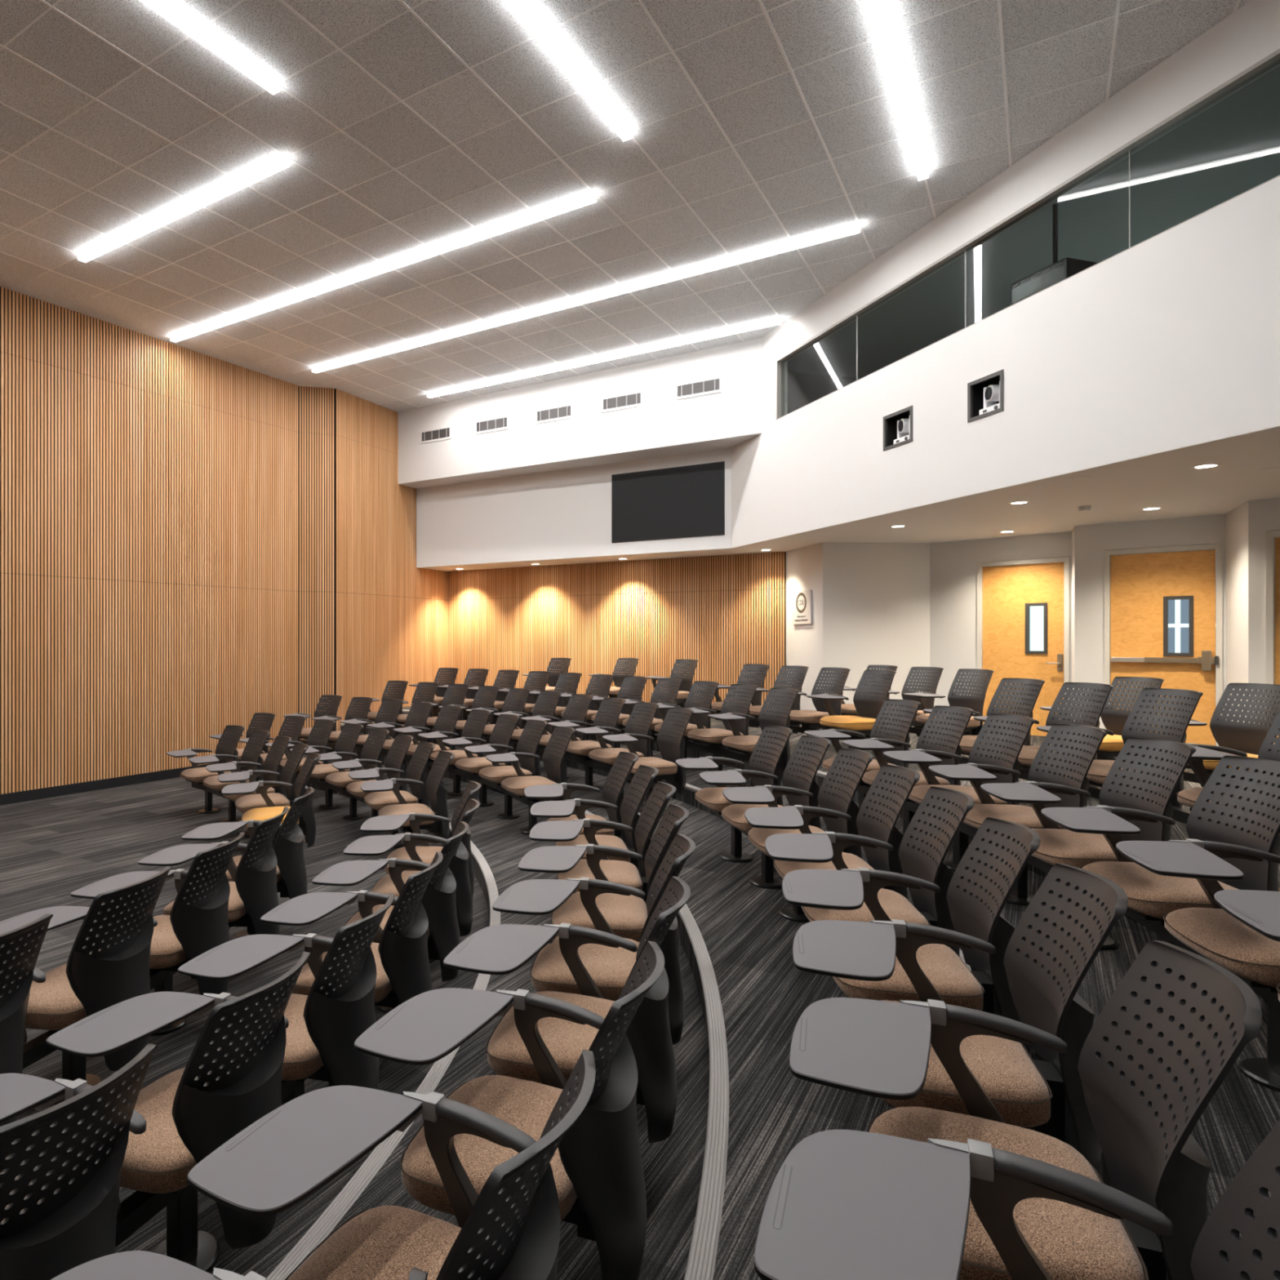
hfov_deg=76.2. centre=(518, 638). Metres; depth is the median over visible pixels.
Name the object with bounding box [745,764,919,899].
chair
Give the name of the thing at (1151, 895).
chair
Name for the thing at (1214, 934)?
chair
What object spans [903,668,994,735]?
chair
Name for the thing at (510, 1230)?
chair
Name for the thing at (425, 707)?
chair
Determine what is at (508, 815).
rail
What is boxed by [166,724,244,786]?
chair
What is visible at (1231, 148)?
window glass
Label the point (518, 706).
chair
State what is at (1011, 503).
recessed light
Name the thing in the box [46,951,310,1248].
chair
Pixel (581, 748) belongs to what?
chair
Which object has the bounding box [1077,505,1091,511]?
smoke detector
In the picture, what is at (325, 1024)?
chair
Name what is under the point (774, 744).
chair
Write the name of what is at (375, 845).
chair
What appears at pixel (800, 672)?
chair
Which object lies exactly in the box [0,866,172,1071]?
chair
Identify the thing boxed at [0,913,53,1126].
chair
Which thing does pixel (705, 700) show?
chair
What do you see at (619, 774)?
chair
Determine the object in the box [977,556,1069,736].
door
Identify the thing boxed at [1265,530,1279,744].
door
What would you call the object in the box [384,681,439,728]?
chair
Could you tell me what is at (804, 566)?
wall
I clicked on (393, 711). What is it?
chair
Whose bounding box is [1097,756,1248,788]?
rail
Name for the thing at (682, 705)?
rail
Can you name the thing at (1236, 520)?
wall
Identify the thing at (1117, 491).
ceiling
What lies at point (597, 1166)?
chair
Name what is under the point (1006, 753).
chair
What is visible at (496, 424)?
grille
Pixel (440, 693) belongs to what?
chair
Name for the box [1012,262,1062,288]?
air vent
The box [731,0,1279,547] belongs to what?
wall
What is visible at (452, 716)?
chair
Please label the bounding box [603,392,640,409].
grille
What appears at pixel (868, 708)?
chair
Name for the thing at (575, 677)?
chair
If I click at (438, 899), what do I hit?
chair
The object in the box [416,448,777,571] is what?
wall
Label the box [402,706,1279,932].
floor
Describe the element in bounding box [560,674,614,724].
chair
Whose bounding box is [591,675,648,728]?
chair
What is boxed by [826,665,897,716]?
chair
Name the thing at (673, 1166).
floor
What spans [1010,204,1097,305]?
projector
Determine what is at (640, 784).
chair
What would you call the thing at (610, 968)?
chair
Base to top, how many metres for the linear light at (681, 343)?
0.058 m
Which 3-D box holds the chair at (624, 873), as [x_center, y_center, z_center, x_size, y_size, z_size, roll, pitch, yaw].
[0.444,1.143,4.264,0.768,0.730,0.545,0,0,3]
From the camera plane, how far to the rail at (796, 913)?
4.88 m
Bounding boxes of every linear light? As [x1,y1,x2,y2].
[78,160,289,262]
[139,0,279,94]
[170,196,595,342]
[311,227,859,373]
[426,359,600,397]
[504,0,632,141]
[600,341,684,361]
[684,320,781,343]
[869,0,928,180]
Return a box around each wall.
[0,286,299,794]
[299,386,335,739]
[335,388,447,731]
[398,337,761,488]
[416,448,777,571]
[447,551,786,714]
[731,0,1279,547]
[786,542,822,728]
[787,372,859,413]
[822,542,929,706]
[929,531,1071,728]
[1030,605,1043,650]
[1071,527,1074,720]
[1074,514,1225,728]
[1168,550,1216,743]
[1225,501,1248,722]
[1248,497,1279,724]
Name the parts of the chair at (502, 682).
seat, backrest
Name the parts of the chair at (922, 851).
armrest, seat, seat frame, backrest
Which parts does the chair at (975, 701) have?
armrest, seat, seat frame, backrest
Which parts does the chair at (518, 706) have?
seat, backrest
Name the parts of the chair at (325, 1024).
seat, seat frame, armrest, backrest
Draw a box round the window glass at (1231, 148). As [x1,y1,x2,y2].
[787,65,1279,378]
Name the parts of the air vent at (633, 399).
blade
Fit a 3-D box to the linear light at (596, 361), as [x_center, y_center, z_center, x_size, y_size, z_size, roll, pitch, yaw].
[-0.147,-3.851,11.905,3.036,0.058,0.074,0,0,33]
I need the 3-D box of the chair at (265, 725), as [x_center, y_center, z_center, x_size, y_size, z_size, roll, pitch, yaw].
[-3.431,1.313,9.996,0.545,0.730,0.768,0,0,36]
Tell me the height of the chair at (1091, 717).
0.730 m
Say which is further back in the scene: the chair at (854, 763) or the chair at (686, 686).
the chair at (686, 686)
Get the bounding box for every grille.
[422,427,449,441]
[476,417,506,431]
[537,405,569,421]
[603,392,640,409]
[677,378,719,396]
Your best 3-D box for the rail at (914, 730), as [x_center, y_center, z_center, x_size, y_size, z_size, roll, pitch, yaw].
[3.950,1.036,8.303,0.225,0.284,1.768,0,0,-18]
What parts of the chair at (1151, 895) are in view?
armrest, seat frame, seat, backrest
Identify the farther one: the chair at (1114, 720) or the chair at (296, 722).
the chair at (296, 722)
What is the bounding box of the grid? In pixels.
[0,0,1240,408]
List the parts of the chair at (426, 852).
seat, armrest, backrest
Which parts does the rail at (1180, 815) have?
rail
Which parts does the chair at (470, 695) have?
seat, backrest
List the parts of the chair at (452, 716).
armrest, seat, backrest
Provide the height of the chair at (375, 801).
0.730 m
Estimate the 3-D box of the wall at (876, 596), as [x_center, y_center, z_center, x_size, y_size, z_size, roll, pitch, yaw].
[4.691,-0.041,10.595,1.467,2.438,0.120,0,0,-5]
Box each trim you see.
[266,822,500,1279]
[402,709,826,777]
[407,754,728,1279]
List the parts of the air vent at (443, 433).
blade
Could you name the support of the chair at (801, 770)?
on the rail at (796, 913)
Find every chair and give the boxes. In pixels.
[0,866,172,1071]
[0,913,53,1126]
[0,1043,157,1279]
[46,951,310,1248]
[50,1250,427,1279]
[70,831,244,995]
[137,806,288,934]
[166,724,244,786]
[177,892,394,1089]
[181,786,314,899]
[187,1048,595,1279]
[188,729,270,792]
[205,736,291,801]
[209,712,275,761]
[217,743,308,813]
[222,752,320,847]
[239,715,306,766]
[260,851,443,1008]
[265,719,335,775]
[283,694,342,749]
[289,723,363,782]
[311,697,373,752]
[311,821,469,982]
[317,728,389,791]
[331,734,413,799]
[340,699,403,746]
[342,799,479,937]
[348,742,435,812]
[354,941,664,1279]
[360,751,454,844]
[360,781,480,897]
[367,680,408,724]
[367,702,432,755]
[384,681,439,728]
[393,705,462,761]
[408,667,458,708]
[410,684,469,733]
[417,709,490,768]
[437,668,488,711]
[438,685,499,742]
[442,714,519,777]
[443,876,690,1143]
[464,719,547,786]
[466,688,530,742]
[467,669,519,713]
[485,726,574,800]
[492,834,695,1044]
[493,690,561,742]
[498,671,550,716]
[518,804,688,957]
[520,693,593,747]
[521,657,571,695]
[524,751,638,848]
[528,672,582,719]
[528,782,675,908]
[530,764,658,876]
[547,697,626,760]
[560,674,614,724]
[575,702,658,768]
[588,657,639,697]
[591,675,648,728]
[602,707,693,794]
[614,678,682,734]
[646,659,697,703]
[653,680,719,752]
[675,725,792,814]
[687,684,757,748]
[699,735,831,835]
[701,663,769,728]
[708,688,799,770]
[722,747,873,859]
[736,665,808,733]
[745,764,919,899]
[754,1119,1279,1279]
[764,786,973,956]
[772,667,850,729]
[782,817,1039,1022]
[789,940,1262,1279]
[792,863,1128,1173]
[804,698,920,785]
[806,669,896,737]
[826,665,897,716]
[841,705,973,801]
[862,666,943,737]
[883,713,1035,807]
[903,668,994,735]
[922,678,1044,769]
[928,724,1107,831]
[973,682,1113,774]
[980,737,1195,867]
[1036,688,1203,808]
[1040,676,1164,757]
[1040,755,1279,925]
[1115,838,1279,992]
[1142,683,1279,782]
[1148,711,1279,833]
[1213,889,1279,1001]
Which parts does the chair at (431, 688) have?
seat, backrest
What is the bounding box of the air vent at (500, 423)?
[474,415,509,434]
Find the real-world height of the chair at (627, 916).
0.730 m
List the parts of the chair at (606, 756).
seat frame, armrest, seat, backrest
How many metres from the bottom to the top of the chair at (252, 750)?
0.730 m
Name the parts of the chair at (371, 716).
seat, backrest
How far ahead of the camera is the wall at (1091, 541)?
8.80 m
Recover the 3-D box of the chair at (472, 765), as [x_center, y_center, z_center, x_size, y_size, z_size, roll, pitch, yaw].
[-0.384,1.143,8.088,0.768,0.730,0.545,0,0,-27]
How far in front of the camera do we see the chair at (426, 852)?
5.24 m
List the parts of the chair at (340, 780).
armrest, seat, seat frame, backrest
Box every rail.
[22,926,255,1105]
[191,782,277,847]
[240,766,413,848]
[299,739,540,834]
[366,722,659,813]
[432,708,754,786]
[675,702,684,707]
[715,718,869,755]
[715,813,809,922]
[891,724,973,735]
[960,755,1279,891]
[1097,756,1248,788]
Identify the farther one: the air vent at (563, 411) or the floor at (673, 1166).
the air vent at (563, 411)
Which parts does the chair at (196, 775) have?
armrest, seat, seat frame, backrest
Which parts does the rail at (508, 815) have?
plate, plate, plate, plate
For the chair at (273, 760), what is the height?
0.730 m
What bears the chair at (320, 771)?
on the rail at (353, 815)
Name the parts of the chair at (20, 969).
armrest, backrest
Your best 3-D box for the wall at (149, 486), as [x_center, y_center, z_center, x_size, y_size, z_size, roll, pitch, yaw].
[-6.468,-1.026,7.842,0.122,5.717,10.972,0,0,34]
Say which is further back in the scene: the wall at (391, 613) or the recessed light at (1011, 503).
the wall at (391, 613)
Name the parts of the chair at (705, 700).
armrest, seat, seat frame, backrest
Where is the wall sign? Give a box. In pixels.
[792,589,812,624]
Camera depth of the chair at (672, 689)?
9.02 m
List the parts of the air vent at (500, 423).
blade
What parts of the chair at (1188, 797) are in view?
armrest, seat, backrest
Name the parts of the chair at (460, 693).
seat, backrest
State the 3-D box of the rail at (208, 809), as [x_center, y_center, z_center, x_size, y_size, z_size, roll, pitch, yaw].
[-2.582,1.691,7.556,0.345,0.284,3.055,0,0,-33]
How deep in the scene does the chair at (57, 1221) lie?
1.73 m
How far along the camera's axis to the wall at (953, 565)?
10.32 m
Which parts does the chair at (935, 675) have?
seat frame, seat, backrest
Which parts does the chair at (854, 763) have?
armrest, seat, backrest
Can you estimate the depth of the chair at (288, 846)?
4.88 m
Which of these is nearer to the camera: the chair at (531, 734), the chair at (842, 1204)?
the chair at (842, 1204)
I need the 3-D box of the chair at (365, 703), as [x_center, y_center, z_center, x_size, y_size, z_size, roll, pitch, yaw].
[-2.294,1.143,10.468,0.545,0.730,0.768,0,0,40]
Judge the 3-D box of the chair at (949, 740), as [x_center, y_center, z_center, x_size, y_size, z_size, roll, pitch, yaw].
[2.534,0.813,5.281,0.768,0.730,0.545,0,0,-4]
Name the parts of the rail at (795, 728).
rail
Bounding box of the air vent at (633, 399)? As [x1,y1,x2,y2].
[600,390,643,413]
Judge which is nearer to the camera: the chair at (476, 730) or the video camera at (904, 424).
the video camera at (904, 424)
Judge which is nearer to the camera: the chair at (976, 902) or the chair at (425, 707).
the chair at (976, 902)
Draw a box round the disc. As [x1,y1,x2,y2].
[1067,475,1092,479]
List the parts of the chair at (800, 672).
armrest, seat, seat frame, backrest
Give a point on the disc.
(1084, 477)
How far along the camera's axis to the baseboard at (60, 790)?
9.67 m
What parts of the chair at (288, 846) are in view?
seat, armrest, seat frame, backrest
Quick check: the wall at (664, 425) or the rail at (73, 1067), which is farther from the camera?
the wall at (664, 425)
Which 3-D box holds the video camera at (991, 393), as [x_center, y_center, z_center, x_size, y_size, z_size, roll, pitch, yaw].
[4.099,-2.052,6.879,0.180,0.257,0.224,0,0,-13]
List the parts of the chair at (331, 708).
seat, backrest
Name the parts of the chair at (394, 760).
armrest, seat, backrest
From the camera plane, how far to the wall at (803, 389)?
11.43 m
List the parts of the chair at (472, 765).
armrest, seat, seat frame, backrest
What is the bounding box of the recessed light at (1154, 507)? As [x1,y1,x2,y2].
[1140,506,1162,510]
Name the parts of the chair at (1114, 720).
seat frame, seat, backrest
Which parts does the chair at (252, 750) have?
armrest, seat, backrest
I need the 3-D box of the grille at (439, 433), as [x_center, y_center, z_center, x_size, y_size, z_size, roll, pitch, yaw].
[-1.365,-3.382,13.328,0.594,0.150,0.002,0,0,33]
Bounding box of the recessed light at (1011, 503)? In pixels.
[1008,501,1029,504]
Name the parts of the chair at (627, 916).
seat, armrest, backrest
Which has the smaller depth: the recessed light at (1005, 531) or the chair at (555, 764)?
the chair at (555, 764)
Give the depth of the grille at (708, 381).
10.84 m
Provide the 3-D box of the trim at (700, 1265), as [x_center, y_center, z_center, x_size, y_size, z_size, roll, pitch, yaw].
[-1.643,1.504,4.013,5.106,0.034,14.968,0,0,7]
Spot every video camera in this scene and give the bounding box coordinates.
[893,415,910,444]
[979,381,999,414]
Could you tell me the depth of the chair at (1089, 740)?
4.14 m
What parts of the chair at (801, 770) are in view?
seat, armrest, backrest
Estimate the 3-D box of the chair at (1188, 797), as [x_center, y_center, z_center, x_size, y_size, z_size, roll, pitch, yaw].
[3.436,0.658,3.790,0.768,0.730,0.545,0,0,5]
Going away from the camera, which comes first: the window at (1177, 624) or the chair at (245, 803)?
the chair at (245, 803)
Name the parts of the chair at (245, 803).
armrest, seat, backrest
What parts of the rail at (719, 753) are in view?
rail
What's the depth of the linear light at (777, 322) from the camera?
10.04 m
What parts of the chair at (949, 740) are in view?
armrest, seat, backrest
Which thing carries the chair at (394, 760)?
on the rail at (353, 815)
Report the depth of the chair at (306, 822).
6.48 m
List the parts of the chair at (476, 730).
armrest, seat frame, seat, backrest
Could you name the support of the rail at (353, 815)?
on the floor at (52, 848)
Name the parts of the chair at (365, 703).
seat, backrest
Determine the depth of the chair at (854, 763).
4.38 m
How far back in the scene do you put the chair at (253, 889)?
4.29 m
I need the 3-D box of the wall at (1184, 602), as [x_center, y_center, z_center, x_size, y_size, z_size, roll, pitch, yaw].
[7.577,-0.041,9.356,1.672,2.438,0.050,0,0,42]
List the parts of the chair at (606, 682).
armrest, seat, seat frame, backrest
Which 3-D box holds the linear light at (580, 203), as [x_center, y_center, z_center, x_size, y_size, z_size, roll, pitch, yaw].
[-1.887,-3.851,8.673,6.096,0.058,0.074,0,0,33]
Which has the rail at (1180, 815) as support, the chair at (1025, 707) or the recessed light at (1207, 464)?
the chair at (1025, 707)
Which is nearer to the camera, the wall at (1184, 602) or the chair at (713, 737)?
the chair at (713, 737)
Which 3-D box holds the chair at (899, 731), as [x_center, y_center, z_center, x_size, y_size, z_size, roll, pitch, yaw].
[2.480,0.813,5.845,0.768,0.730,0.545,0,0,-7]
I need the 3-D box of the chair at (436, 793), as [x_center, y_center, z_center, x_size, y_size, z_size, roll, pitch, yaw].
[-0.909,1.313,6.593,0.768,0.730,0.545,0,0,-18]
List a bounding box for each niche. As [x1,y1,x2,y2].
[883,405,912,451]
[967,368,1004,422]
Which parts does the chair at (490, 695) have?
seat, backrest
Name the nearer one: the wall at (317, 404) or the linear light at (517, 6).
the linear light at (517, 6)
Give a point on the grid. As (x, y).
(999, 6)
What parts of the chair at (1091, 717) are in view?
seat frame, seat, backrest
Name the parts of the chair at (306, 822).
seat, armrest, seat frame, backrest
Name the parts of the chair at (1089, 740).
seat frame, armrest, seat, backrest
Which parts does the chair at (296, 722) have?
seat, backrest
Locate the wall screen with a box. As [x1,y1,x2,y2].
[611,461,724,542]
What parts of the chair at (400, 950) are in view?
seat, armrest, seat frame, backrest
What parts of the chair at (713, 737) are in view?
armrest, seat frame, seat, backrest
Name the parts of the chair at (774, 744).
seat, seat frame, armrest, backrest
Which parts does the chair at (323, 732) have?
armrest, seat, backrest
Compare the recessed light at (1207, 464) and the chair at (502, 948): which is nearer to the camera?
the chair at (502, 948)
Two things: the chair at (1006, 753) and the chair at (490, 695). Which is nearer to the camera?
the chair at (1006, 753)
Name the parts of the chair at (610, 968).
seat, armrest, backrest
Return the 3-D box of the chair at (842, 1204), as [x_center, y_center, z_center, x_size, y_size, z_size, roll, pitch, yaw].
[0.727,0.973,1.077,0.768,0.730,0.545,0,0,25]
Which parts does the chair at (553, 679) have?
seat, backrest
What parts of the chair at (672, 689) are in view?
armrest, seat, seat frame, backrest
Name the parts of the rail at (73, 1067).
plate, plate, plate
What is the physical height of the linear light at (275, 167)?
0.058 m
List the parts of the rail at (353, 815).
plate, plate, plate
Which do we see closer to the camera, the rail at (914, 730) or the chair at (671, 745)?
the chair at (671, 745)
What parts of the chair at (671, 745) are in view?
armrest, seat frame, seat, backrest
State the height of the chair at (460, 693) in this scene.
0.730 m
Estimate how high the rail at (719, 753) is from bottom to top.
0.284 m
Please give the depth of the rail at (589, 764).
8.04 m
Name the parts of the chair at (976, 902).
armrest, seat, seat frame, backrest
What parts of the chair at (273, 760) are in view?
armrest, seat, backrest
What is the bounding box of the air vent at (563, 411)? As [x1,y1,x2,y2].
[534,403,573,424]
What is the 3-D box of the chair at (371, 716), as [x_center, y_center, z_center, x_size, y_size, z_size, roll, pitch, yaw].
[-1.958,0.973,11.431,0.545,0.730,0.768,0,0,38]
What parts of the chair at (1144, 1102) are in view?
armrest, seat, seat frame, backrest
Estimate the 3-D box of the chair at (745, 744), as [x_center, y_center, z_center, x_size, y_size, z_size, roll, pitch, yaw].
[2.087,0.813,7.195,0.768,0.730,0.545,0,0,-16]
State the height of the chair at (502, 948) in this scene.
0.730 m
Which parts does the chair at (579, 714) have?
armrest, seat, backrest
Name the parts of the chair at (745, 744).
armrest, seat, seat frame, backrest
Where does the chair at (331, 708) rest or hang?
on the rail at (508, 815)
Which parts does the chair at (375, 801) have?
armrest, seat, seat frame, backrest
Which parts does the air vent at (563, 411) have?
blade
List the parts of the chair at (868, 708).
armrest, seat frame, seat, backrest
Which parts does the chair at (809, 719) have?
seat frame, seat, backrest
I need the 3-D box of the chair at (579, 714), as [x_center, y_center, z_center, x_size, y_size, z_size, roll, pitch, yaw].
[0.407,0.973,8.644,0.768,0.730,0.545,0,0,-28]
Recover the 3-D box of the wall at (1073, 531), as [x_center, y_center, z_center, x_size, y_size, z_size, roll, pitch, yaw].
[6.390,-0.041,9.157,0.120,2.438,0.546,0,0,32]
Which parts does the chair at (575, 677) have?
armrest, seat, seat frame, backrest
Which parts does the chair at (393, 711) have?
seat, backrest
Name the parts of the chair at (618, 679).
seat, seat frame, backrest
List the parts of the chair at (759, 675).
armrest, seat, backrest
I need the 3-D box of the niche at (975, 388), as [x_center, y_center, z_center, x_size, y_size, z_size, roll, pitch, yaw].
[4.188,-2.066,6.912,0.426,0.345,0.381,0,0,-13]
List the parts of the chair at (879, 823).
armrest, seat, backrest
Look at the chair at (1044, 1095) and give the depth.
2.05 m
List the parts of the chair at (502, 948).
seat, armrest, seat frame, backrest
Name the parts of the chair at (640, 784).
armrest, seat, seat frame, backrest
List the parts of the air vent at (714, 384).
blade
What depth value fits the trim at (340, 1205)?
2.50 m
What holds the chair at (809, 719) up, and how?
on the rail at (795, 728)
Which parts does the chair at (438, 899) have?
seat, armrest, seat frame, backrest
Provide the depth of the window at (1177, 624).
9.21 m
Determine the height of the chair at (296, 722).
0.730 m
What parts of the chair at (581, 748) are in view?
armrest, seat frame, seat, backrest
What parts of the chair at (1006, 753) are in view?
armrest, seat, backrest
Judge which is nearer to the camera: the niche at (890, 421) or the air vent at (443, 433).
the niche at (890, 421)
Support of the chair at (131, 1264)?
on the rail
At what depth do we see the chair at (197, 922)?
3.70 m
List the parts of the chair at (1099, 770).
seat, seat frame, backrest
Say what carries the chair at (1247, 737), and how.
on the rail at (1190, 776)
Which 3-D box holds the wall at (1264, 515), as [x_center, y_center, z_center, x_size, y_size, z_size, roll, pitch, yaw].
[7.340,-0.041,6.502,0.120,2.438,2.141,0,0,-38]
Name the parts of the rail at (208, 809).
plate, plate, plate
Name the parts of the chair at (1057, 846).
seat frame, armrest, seat, backrest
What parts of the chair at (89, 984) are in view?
seat, backrest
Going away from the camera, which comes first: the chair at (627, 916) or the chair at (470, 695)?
the chair at (627, 916)
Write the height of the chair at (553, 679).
0.730 m
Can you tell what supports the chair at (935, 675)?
on the rail at (914, 730)
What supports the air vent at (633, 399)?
in the wall at (664, 425)
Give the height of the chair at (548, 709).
0.730 m
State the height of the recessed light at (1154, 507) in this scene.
0.008 m
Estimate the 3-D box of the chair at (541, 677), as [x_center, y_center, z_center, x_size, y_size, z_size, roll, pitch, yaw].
[0.042,0.813,10.929,0.768,0.730,0.545,0,0,-41]
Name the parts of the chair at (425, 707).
armrest, seat, backrest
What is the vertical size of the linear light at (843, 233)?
0.058 m
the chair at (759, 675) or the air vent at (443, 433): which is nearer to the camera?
the chair at (759, 675)
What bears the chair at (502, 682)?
on the rail at (719, 753)
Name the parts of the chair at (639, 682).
armrest, seat, seat frame, backrest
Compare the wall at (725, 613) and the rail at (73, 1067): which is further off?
the wall at (725, 613)
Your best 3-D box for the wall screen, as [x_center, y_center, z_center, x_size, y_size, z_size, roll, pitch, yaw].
[2.159,-1.965,11.711,1.740,1.030,0.052,0,0,32]
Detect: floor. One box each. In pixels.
[0,777,489,1278]
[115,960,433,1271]
[239,754,709,1279]
[302,738,1030,1279]
[340,720,1279,1257]
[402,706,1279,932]
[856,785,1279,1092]
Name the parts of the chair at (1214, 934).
seat, armrest, seat frame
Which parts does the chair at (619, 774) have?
armrest, seat, seat frame, backrest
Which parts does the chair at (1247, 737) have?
seat frame, seat, backrest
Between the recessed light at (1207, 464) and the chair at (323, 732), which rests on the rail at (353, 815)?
the chair at (323, 732)
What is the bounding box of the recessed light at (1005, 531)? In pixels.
[999,530,1015,533]
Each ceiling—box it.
[0,0,1251,412]
[731,425,1279,551]
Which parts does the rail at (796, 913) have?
rail, plate, plate, plate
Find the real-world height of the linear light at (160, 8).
0.058 m
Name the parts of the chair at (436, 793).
armrest, seat, seat frame, backrest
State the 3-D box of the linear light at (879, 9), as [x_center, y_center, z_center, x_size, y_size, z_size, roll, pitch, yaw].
[1.708,-3.851,4.142,0.077,0.058,6.096,0,0,33]
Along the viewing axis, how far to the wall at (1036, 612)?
10.73 m
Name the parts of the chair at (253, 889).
seat, armrest, seat frame, backrest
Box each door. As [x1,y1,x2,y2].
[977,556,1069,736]
[1103,543,1222,746]
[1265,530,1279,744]
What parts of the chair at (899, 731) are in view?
armrest, seat frame, seat, backrest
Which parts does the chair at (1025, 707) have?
seat frame, seat, backrest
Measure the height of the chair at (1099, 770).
0.730 m
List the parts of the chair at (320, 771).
armrest, seat, seat frame, backrest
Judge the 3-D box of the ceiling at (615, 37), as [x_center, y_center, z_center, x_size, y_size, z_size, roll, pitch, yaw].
[-1.400,-3.924,4.850,16.300,0.080,18.300,0,0,0]
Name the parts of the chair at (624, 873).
seat, armrest, seat frame, backrest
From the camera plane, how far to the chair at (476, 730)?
8.71 m
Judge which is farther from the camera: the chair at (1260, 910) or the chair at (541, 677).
the chair at (541, 677)
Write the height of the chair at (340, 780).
0.730 m
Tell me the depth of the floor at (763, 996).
3.22 m
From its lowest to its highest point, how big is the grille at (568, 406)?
0.150 m
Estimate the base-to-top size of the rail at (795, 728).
0.284 m
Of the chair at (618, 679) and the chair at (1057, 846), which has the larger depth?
the chair at (618, 679)
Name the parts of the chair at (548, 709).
seat, backrest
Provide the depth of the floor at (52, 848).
6.06 m
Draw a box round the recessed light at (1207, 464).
[1191,463,1221,468]
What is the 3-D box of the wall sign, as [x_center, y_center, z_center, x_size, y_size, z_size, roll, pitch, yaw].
[3.897,-0.429,11.041,0.030,0.455,0.570,0,0,-5]
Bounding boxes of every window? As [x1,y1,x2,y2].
[1168,600,1216,653]
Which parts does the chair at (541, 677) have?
seat, backrest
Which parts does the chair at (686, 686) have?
armrest, seat, seat frame, backrest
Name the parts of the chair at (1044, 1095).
armrest, seat, seat frame, backrest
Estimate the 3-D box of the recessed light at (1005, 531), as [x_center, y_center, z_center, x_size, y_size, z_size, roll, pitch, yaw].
[5.730,-1.256,9.430,0.170,0.008,0.170,0,0,0]
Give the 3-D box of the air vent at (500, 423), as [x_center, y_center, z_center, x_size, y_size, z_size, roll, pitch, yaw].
[-0.418,-3.377,12.702,0.660,0.210,0.013,0,0,33]
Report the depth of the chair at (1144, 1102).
1.55 m
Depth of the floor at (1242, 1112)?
2.44 m
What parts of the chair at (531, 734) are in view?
armrest, seat, seat frame, backrest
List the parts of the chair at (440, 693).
seat, seat frame, backrest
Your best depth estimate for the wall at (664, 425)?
11.73 m
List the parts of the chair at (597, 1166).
seat, armrest, seat frame, backrest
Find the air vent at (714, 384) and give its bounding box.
[675,376,722,399]
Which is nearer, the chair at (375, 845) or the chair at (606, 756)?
the chair at (375, 845)
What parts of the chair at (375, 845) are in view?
seat, armrest, backrest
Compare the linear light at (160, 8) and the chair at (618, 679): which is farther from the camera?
the chair at (618, 679)
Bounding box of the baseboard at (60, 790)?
[0,763,212,805]
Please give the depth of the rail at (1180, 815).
4.80 m
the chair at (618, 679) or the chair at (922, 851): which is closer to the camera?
the chair at (922, 851)
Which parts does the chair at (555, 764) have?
armrest, seat, seat frame, backrest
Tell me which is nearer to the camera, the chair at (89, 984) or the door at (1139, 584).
the chair at (89, 984)
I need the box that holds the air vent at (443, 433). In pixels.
[420,425,451,444]
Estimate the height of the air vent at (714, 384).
0.210 m
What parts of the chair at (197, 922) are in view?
seat, seat frame, armrest, backrest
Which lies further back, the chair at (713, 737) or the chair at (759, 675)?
the chair at (759, 675)
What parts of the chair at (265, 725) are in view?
seat, backrest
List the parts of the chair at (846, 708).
seat, seat frame, backrest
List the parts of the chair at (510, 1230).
seat, armrest, backrest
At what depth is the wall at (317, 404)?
12.42 m

